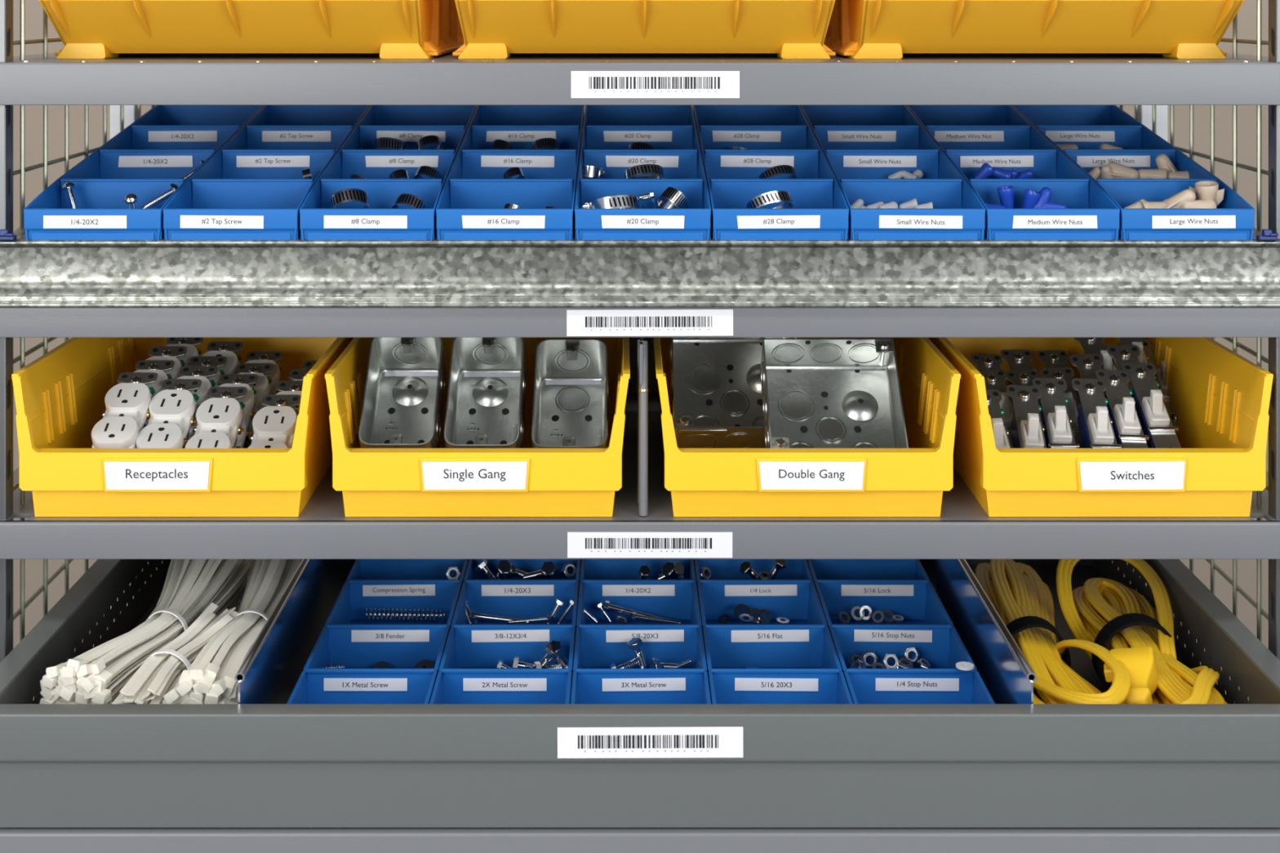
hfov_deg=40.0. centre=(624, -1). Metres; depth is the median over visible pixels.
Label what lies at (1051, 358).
toggle switch
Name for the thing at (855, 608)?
washer
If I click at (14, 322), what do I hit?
steel shelf
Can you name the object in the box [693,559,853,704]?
bin
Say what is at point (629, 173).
clamp
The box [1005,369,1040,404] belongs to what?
toggle switch
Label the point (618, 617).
washer
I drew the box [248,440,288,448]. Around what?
outlet
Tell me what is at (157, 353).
duplex outlet
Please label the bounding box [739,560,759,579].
bolt
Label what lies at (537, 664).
bolt
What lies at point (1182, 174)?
nut
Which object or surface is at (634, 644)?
bolt
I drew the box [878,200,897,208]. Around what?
nut
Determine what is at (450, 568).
nut
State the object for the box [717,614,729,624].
washer
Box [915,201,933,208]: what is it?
nut
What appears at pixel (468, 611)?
bolt
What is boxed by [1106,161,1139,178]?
nut
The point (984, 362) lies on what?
toggle switch
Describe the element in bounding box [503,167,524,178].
clamp
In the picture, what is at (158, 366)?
duplex outlet
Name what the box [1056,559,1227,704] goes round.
extension cord
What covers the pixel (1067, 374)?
toggle switch
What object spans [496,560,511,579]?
bolt
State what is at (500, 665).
bolt
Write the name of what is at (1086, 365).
toggle switch
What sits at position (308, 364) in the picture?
duplex outlet
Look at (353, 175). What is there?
clamp
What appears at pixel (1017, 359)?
toggle switch
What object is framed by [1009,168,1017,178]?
nut
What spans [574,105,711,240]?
bin
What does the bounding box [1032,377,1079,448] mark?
toggle switch
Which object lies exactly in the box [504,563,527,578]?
bolt
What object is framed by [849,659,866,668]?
nut
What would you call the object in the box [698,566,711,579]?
nut
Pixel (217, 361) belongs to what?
duplex outlet
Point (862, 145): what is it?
bin
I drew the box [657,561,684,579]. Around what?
bolt
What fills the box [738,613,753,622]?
washer
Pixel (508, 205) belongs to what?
clamp
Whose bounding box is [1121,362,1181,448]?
toggle switch
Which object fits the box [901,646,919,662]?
nut
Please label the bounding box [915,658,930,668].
nut
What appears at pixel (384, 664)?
washer
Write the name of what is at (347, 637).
bin
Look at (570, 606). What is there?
bolt
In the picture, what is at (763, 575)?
nut
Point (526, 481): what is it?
bin
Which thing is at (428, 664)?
washer
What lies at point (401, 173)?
clamp
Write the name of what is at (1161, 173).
nut
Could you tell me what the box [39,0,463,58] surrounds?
bin
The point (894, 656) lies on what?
nut
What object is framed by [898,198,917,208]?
nut
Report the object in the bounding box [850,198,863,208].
nut
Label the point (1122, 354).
toggle switch
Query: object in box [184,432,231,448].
outlet
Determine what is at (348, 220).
bin
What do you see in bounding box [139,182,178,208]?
screw
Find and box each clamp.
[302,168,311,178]
[328,188,370,208]
[349,173,365,178]
[373,137,406,149]
[389,168,409,178]
[391,193,427,208]
[413,165,444,183]
[415,134,443,149]
[490,139,512,149]
[502,203,520,208]
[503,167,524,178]
[532,137,559,149]
[581,195,639,208]
[582,164,604,178]
[624,164,664,178]
[627,142,657,149]
[639,191,655,208]
[657,186,688,208]
[723,146,750,149]
[746,191,793,208]
[759,164,796,178]
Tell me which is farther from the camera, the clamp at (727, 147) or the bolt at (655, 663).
the clamp at (727, 147)
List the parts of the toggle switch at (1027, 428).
toggle lever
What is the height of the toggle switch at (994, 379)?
0.061 m
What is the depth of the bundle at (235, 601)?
1.37 m
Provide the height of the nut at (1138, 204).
0.011 m
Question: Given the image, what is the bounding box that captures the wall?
[13,0,1268,701]
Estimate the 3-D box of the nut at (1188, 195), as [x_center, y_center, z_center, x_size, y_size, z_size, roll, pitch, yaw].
[0.405,0.150,1.287,0.024,0.024,0.024,0,0,2]
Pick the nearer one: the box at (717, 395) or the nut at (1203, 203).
the nut at (1203, 203)
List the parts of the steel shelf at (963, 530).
panel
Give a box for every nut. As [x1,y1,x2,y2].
[445,566,460,579]
[560,563,576,578]
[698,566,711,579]
[758,570,770,579]
[847,654,863,668]
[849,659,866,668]
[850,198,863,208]
[861,650,877,667]
[866,201,884,208]
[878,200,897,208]
[882,653,898,668]
[888,170,902,178]
[897,657,913,668]
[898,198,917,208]
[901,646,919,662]
[902,170,918,178]
[912,169,923,178]
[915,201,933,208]
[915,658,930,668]
[972,162,994,178]
[984,202,1005,208]
[991,166,1012,178]
[996,185,1013,208]
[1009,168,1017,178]
[1015,168,1034,178]
[1022,188,1040,208]
[1033,186,1052,208]
[1043,201,1067,208]
[1056,143,1078,151]
[1088,167,1101,180]
[1097,165,1117,178]
[1099,143,1123,149]
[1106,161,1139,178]
[1124,200,1144,208]
[1137,168,1166,178]
[1140,200,1168,208]
[1155,153,1178,171]
[1162,188,1195,208]
[1166,170,1189,178]
[1180,199,1216,208]
[1189,180,1224,206]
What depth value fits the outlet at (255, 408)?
1.36 m
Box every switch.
[970,353,1003,371]
[978,369,1014,448]
[986,389,1011,448]
[1000,349,1035,404]
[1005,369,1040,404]
[1006,384,1046,448]
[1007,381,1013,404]
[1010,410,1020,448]
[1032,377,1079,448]
[1036,350,1080,404]
[1040,367,1084,448]
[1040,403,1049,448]
[1069,353,1106,401]
[1071,377,1121,448]
[1073,337,1116,370]
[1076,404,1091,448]
[1095,369,1149,448]
[1106,345,1141,391]
[1118,337,1155,380]
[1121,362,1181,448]
[1143,340,1177,426]
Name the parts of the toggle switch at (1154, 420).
toggle lever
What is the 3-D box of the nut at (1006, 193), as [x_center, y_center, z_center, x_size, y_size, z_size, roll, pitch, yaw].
[0.280,0.147,1.288,0.012,0.020,0.012,0,0,4]
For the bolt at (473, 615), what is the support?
in the bin at (468, 673)
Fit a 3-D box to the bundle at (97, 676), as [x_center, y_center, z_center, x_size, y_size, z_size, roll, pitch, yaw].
[-0.342,0.454,1.305,0.072,0.067,0.300,0,0,6]
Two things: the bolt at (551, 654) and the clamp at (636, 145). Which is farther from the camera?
the clamp at (636, 145)
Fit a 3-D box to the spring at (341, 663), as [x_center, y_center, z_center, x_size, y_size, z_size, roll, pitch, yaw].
[-0.223,0.504,1.325,0.022,0.006,0.006,0,0,-5]
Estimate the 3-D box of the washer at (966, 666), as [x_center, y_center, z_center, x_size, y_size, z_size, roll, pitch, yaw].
[0.243,0.475,1.253,0.013,0.002,0.013,0,0,-12]
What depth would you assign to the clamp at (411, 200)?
1.27 m
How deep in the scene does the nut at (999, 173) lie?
1.38 m
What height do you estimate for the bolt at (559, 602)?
0.020 m
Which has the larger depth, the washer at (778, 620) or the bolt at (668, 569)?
the bolt at (668, 569)
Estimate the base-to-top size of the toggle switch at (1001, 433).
0.067 m
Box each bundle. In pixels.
[39,559,253,704]
[111,602,238,704]
[162,559,302,704]
[223,593,243,612]
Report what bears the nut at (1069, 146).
in the bin at (1087, 127)
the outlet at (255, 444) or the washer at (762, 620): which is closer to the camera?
the outlet at (255, 444)
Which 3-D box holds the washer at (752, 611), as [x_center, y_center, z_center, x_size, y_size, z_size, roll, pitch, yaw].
[0.107,0.500,1.427,0.012,0.010,0.007,0,0,-23]
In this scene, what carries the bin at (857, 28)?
on the steel shelf at (126, 78)
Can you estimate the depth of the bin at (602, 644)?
1.34 m
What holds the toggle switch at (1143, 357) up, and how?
in the bin at (1220, 399)
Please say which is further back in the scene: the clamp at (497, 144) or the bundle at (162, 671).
the clamp at (497, 144)
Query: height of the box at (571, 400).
0.098 m
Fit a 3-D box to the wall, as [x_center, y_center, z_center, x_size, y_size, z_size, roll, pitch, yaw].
[0.000,-0.050,2.500,5.000,2.900,0.030,0,0,0]
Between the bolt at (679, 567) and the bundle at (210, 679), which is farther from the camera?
the bolt at (679, 567)
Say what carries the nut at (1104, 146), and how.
in the bin at (1087, 127)
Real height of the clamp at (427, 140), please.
0.023 m
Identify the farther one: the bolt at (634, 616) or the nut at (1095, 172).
the bolt at (634, 616)
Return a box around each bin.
[11,337,354,516]
[23,105,263,240]
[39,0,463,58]
[163,105,370,240]
[286,559,468,704]
[299,105,477,240]
[324,337,630,516]
[429,559,580,704]
[435,105,584,240]
[452,0,835,58]
[570,559,711,704]
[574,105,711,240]
[653,337,960,516]
[693,105,848,240]
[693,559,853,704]
[800,105,985,240]
[806,559,995,704]
[823,0,1244,58]
[906,105,1119,240]
[927,337,1273,516]
[1011,105,1254,240]
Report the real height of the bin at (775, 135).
0.077 m
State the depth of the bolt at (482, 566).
1.48 m
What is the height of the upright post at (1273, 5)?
1.575 m
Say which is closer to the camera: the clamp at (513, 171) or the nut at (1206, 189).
the nut at (1206, 189)
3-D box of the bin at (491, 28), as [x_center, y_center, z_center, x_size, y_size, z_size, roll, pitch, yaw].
[0.015,-0.043,1.424,0.288,0.174,0.372,0,0,0]
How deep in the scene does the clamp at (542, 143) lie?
1.46 m
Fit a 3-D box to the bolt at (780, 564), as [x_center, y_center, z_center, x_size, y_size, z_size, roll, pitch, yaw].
[0.129,0.481,1.486,0.017,0.020,0.011,0,0,45]
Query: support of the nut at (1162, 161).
in the bin at (1087, 127)
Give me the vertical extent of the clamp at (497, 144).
0.021 m
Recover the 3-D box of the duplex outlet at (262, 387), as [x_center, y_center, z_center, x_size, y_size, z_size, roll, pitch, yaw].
[-0.301,0.326,1.388,0.040,0.060,0.094,0,0,5]
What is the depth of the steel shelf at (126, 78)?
1.24 m
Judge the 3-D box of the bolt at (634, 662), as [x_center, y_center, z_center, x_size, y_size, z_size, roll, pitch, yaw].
[0.001,0.504,1.324,0.024,0.016,0.012,0,0,-6]
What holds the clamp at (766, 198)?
in the bin at (775, 135)
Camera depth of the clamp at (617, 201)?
1.26 m
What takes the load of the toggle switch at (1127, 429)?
in the bin at (1220, 399)
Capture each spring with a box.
[325,662,344,668]
[364,608,444,622]
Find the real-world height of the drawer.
0.204 m
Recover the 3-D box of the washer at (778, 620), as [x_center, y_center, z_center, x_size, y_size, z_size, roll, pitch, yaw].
[0.128,0.503,1.423,0.010,0.002,0.010,0,0,45]
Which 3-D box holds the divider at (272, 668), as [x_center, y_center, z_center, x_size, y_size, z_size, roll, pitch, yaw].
[-0.247,0.471,1.356,0.008,0.082,0.473,0,0,0]
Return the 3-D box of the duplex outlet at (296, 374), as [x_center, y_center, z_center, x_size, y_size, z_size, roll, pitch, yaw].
[-0.256,0.332,1.388,0.038,0.061,0.092,0,0,-2]
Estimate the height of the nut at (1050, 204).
0.012 m
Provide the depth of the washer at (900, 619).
1.42 m
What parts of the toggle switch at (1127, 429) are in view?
toggle lever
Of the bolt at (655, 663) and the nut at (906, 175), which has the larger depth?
the nut at (906, 175)
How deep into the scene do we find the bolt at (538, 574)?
1.48 m
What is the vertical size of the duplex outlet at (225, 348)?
0.061 m
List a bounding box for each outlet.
[91,372,157,448]
[133,360,174,426]
[135,378,201,448]
[146,346,186,378]
[165,337,203,365]
[177,365,217,439]
[184,386,247,448]
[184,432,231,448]
[188,355,226,386]
[188,411,197,439]
[201,341,244,373]
[207,369,221,386]
[209,373,257,448]
[235,363,273,448]
[235,418,246,446]
[237,351,283,395]
[248,395,301,448]
[248,404,258,433]
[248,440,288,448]
[275,380,302,412]
[288,368,310,380]
[302,360,317,368]
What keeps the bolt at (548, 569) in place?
in the bin at (468, 673)
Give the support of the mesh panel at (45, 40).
attached to the upright post at (6, 6)
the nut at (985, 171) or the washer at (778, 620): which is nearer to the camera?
the nut at (985, 171)
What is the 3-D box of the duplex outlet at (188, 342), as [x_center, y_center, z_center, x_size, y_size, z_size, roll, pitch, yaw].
[-0.366,0.311,1.427,0.038,0.059,0.093,0,0,-1]
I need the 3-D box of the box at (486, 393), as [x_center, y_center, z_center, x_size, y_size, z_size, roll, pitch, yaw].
[-0.103,0.303,1.310,0.055,0.101,0.106,0,0,0]
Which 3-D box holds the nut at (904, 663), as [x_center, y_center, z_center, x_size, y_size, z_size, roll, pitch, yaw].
[0.211,0.500,1.319,0.013,0.009,0.012,0,0,-27]
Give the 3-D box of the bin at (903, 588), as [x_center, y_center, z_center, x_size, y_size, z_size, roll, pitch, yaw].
[0.204,0.495,1.325,0.096,0.035,0.365,0,0,0]
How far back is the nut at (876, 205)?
1.29 m
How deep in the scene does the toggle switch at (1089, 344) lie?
1.46 m
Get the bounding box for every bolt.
[465,599,477,624]
[466,608,471,624]
[470,610,529,624]
[475,559,496,579]
[495,659,512,668]
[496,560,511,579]
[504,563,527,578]
[507,614,550,624]
[512,656,533,668]
[523,569,551,579]
[533,661,562,668]
[539,644,560,665]
[540,561,555,579]
[546,598,564,624]
[546,640,561,664]
[557,598,577,624]
[559,657,573,680]
[577,604,598,623]
[595,602,611,622]
[603,600,662,622]
[609,656,640,668]
[627,637,646,668]
[631,612,680,624]
[638,565,650,579]
[649,657,677,668]
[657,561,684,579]
[662,561,684,579]
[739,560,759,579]
[769,559,786,579]
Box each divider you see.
[235,559,353,704]
[637,337,648,515]
[919,559,1036,704]
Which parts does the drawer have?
pulled out drawer, drawer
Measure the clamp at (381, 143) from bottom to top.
0.022 m
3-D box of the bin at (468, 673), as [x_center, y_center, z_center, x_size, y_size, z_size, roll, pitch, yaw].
[-0.085,0.495,1.325,0.095,0.035,0.365,0,0,0]
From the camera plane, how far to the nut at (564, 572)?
1.48 m
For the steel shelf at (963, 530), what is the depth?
1.24 m
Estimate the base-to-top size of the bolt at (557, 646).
0.024 m
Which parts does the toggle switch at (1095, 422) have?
toggle lever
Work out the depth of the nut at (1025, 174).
1.38 m
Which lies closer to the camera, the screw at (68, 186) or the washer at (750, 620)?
the screw at (68, 186)
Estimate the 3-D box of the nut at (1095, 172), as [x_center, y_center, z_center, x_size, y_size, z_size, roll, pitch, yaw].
[0.367,0.140,1.385,0.014,0.016,0.014,0,0,-30]
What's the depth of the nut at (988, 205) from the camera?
1.28 m
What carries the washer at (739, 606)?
in the bin at (797, 660)
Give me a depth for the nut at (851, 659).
1.32 m
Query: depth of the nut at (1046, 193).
1.29 m
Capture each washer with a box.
[373,661,390,668]
[413,659,434,668]
[616,615,626,624]
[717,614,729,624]
[733,604,749,619]
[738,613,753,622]
[745,666,760,668]
[749,608,762,622]
[758,608,770,623]
[776,617,789,624]
[838,611,850,624]
[850,606,864,620]
[858,605,871,620]
[871,610,884,623]
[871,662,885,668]
[882,609,894,622]
[892,615,903,622]
[955,662,973,671]
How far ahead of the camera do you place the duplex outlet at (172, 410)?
1.31 m
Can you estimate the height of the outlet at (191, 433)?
0.021 m
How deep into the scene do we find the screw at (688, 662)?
1.33 m
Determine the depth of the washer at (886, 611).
1.43 m
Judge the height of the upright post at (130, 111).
1.575 m
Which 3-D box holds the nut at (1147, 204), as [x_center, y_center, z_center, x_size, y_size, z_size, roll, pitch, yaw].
[0.389,0.154,1.285,0.022,0.014,0.021,0,0,-6]
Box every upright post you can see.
[0,0,13,662]
[110,105,141,608]
[1134,105,1167,141]
[1268,0,1279,660]
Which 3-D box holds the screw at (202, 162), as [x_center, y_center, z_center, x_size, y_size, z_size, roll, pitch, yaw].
[-0.338,0.135,1.387,0.021,0.016,0.009,0,0,-7]
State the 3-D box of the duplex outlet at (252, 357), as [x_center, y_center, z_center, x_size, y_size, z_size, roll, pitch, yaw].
[-0.299,0.324,1.426,0.038,0.058,0.093,0,0,-1]
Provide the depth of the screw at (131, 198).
1.27 m
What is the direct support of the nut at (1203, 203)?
in the bin at (1087, 127)
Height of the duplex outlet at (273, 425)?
0.062 m
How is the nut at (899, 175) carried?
in the bin at (862, 145)
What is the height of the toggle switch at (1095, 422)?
0.067 m
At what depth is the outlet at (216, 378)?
1.40 m
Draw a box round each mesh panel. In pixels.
[13,0,155,660]
[1119,0,1268,704]
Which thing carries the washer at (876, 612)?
in the bin at (903, 588)
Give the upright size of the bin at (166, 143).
0.077 m
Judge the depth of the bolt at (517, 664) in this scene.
1.32 m
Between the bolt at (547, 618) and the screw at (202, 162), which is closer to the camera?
the screw at (202, 162)
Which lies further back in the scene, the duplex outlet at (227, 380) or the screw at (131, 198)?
the duplex outlet at (227, 380)
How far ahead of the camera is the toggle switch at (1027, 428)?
1.33 m
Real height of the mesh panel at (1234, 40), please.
0.840 m
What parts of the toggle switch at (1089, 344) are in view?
toggle lever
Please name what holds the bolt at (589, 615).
in the bin at (602, 644)
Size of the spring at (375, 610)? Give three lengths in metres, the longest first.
0.065 x 0.010 x 0.010 m
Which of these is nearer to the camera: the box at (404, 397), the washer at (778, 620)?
the box at (404, 397)
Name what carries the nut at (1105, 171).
in the bin at (1087, 127)
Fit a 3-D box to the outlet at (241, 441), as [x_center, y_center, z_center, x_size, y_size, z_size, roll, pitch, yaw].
[-0.304,0.328,1.333,0.034,0.020,0.029,0,0,0]
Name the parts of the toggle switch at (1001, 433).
toggle lever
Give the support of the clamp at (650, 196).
in the bin at (608, 131)
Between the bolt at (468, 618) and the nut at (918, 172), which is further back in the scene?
the bolt at (468, 618)
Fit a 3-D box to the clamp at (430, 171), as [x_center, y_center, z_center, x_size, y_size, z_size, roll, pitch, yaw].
[-0.152,0.141,1.376,0.022,0.024,0.024,0,0,27]
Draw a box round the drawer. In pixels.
[0,559,1279,852]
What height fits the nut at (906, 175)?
0.011 m
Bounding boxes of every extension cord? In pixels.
[975,559,1130,704]
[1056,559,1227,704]
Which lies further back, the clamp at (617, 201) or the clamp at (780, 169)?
the clamp at (780, 169)
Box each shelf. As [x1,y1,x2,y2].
[0,49,1279,105]
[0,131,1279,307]
[0,307,1279,337]
[0,337,1279,559]
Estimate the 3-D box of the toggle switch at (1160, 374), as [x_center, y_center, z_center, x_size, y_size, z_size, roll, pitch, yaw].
[0.449,0.322,1.455,0.026,0.062,0.091,0,0,5]
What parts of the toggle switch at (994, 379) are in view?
toggle lever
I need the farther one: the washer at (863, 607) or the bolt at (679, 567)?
the bolt at (679, 567)
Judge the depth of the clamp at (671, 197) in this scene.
1.28 m
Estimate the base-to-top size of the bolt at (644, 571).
0.018 m
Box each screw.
[62,181,77,208]
[124,193,137,208]
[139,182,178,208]
[182,160,204,180]
[677,658,692,668]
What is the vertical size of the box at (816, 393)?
0.093 m
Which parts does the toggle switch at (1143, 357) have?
toggle lever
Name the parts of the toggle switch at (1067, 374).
toggle lever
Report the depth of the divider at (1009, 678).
1.27 m
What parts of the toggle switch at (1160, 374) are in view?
toggle lever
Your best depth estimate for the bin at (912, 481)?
1.24 m
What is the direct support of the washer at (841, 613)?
in the bin at (903, 588)
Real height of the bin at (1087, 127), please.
0.077 m
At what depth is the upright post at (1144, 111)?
1.58 m
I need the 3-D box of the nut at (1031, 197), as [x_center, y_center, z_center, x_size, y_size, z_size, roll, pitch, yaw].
[0.299,0.148,1.287,0.012,0.019,0.012,0,0,-34]
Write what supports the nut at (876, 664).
in the bin at (903, 588)
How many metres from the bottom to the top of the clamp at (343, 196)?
0.032 m
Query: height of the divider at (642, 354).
0.123 m
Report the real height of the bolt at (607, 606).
0.016 m
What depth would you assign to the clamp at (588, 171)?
1.38 m
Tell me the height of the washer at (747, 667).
0.003 m
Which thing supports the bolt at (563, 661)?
in the bin at (468, 673)
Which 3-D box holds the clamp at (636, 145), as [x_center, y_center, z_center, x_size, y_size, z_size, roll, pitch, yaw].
[0.015,0.131,1.472,0.025,0.025,0.029,0,0,14]
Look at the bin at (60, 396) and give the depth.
1.25 m
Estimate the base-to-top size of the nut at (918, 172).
0.008 m
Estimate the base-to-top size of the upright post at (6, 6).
1.575 m
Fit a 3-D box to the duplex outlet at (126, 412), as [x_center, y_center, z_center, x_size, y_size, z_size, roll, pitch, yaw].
[-0.375,0.318,1.311,0.040,0.060,0.093,0,0,5]
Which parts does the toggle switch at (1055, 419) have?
toggle lever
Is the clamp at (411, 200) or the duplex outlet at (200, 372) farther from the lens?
the duplex outlet at (200, 372)
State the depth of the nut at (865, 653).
1.33 m
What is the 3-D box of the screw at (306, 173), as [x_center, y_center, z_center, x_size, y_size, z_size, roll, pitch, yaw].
[-0.250,0.141,1.386,0.010,0.017,0.013,0,0,-13]
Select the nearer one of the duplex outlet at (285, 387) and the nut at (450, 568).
the duplex outlet at (285, 387)
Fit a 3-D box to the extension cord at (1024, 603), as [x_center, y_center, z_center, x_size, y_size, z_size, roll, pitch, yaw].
[0.309,0.482,1.316,0.083,0.057,0.343,0,0,0]
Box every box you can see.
[359,337,446,448]
[444,337,525,448]
[531,338,608,448]
[669,337,798,448]
[760,338,908,448]
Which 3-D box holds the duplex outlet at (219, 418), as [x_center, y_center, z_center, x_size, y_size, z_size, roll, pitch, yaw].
[-0.306,0.329,1.310,0.040,0.061,0.092,0,0,5]

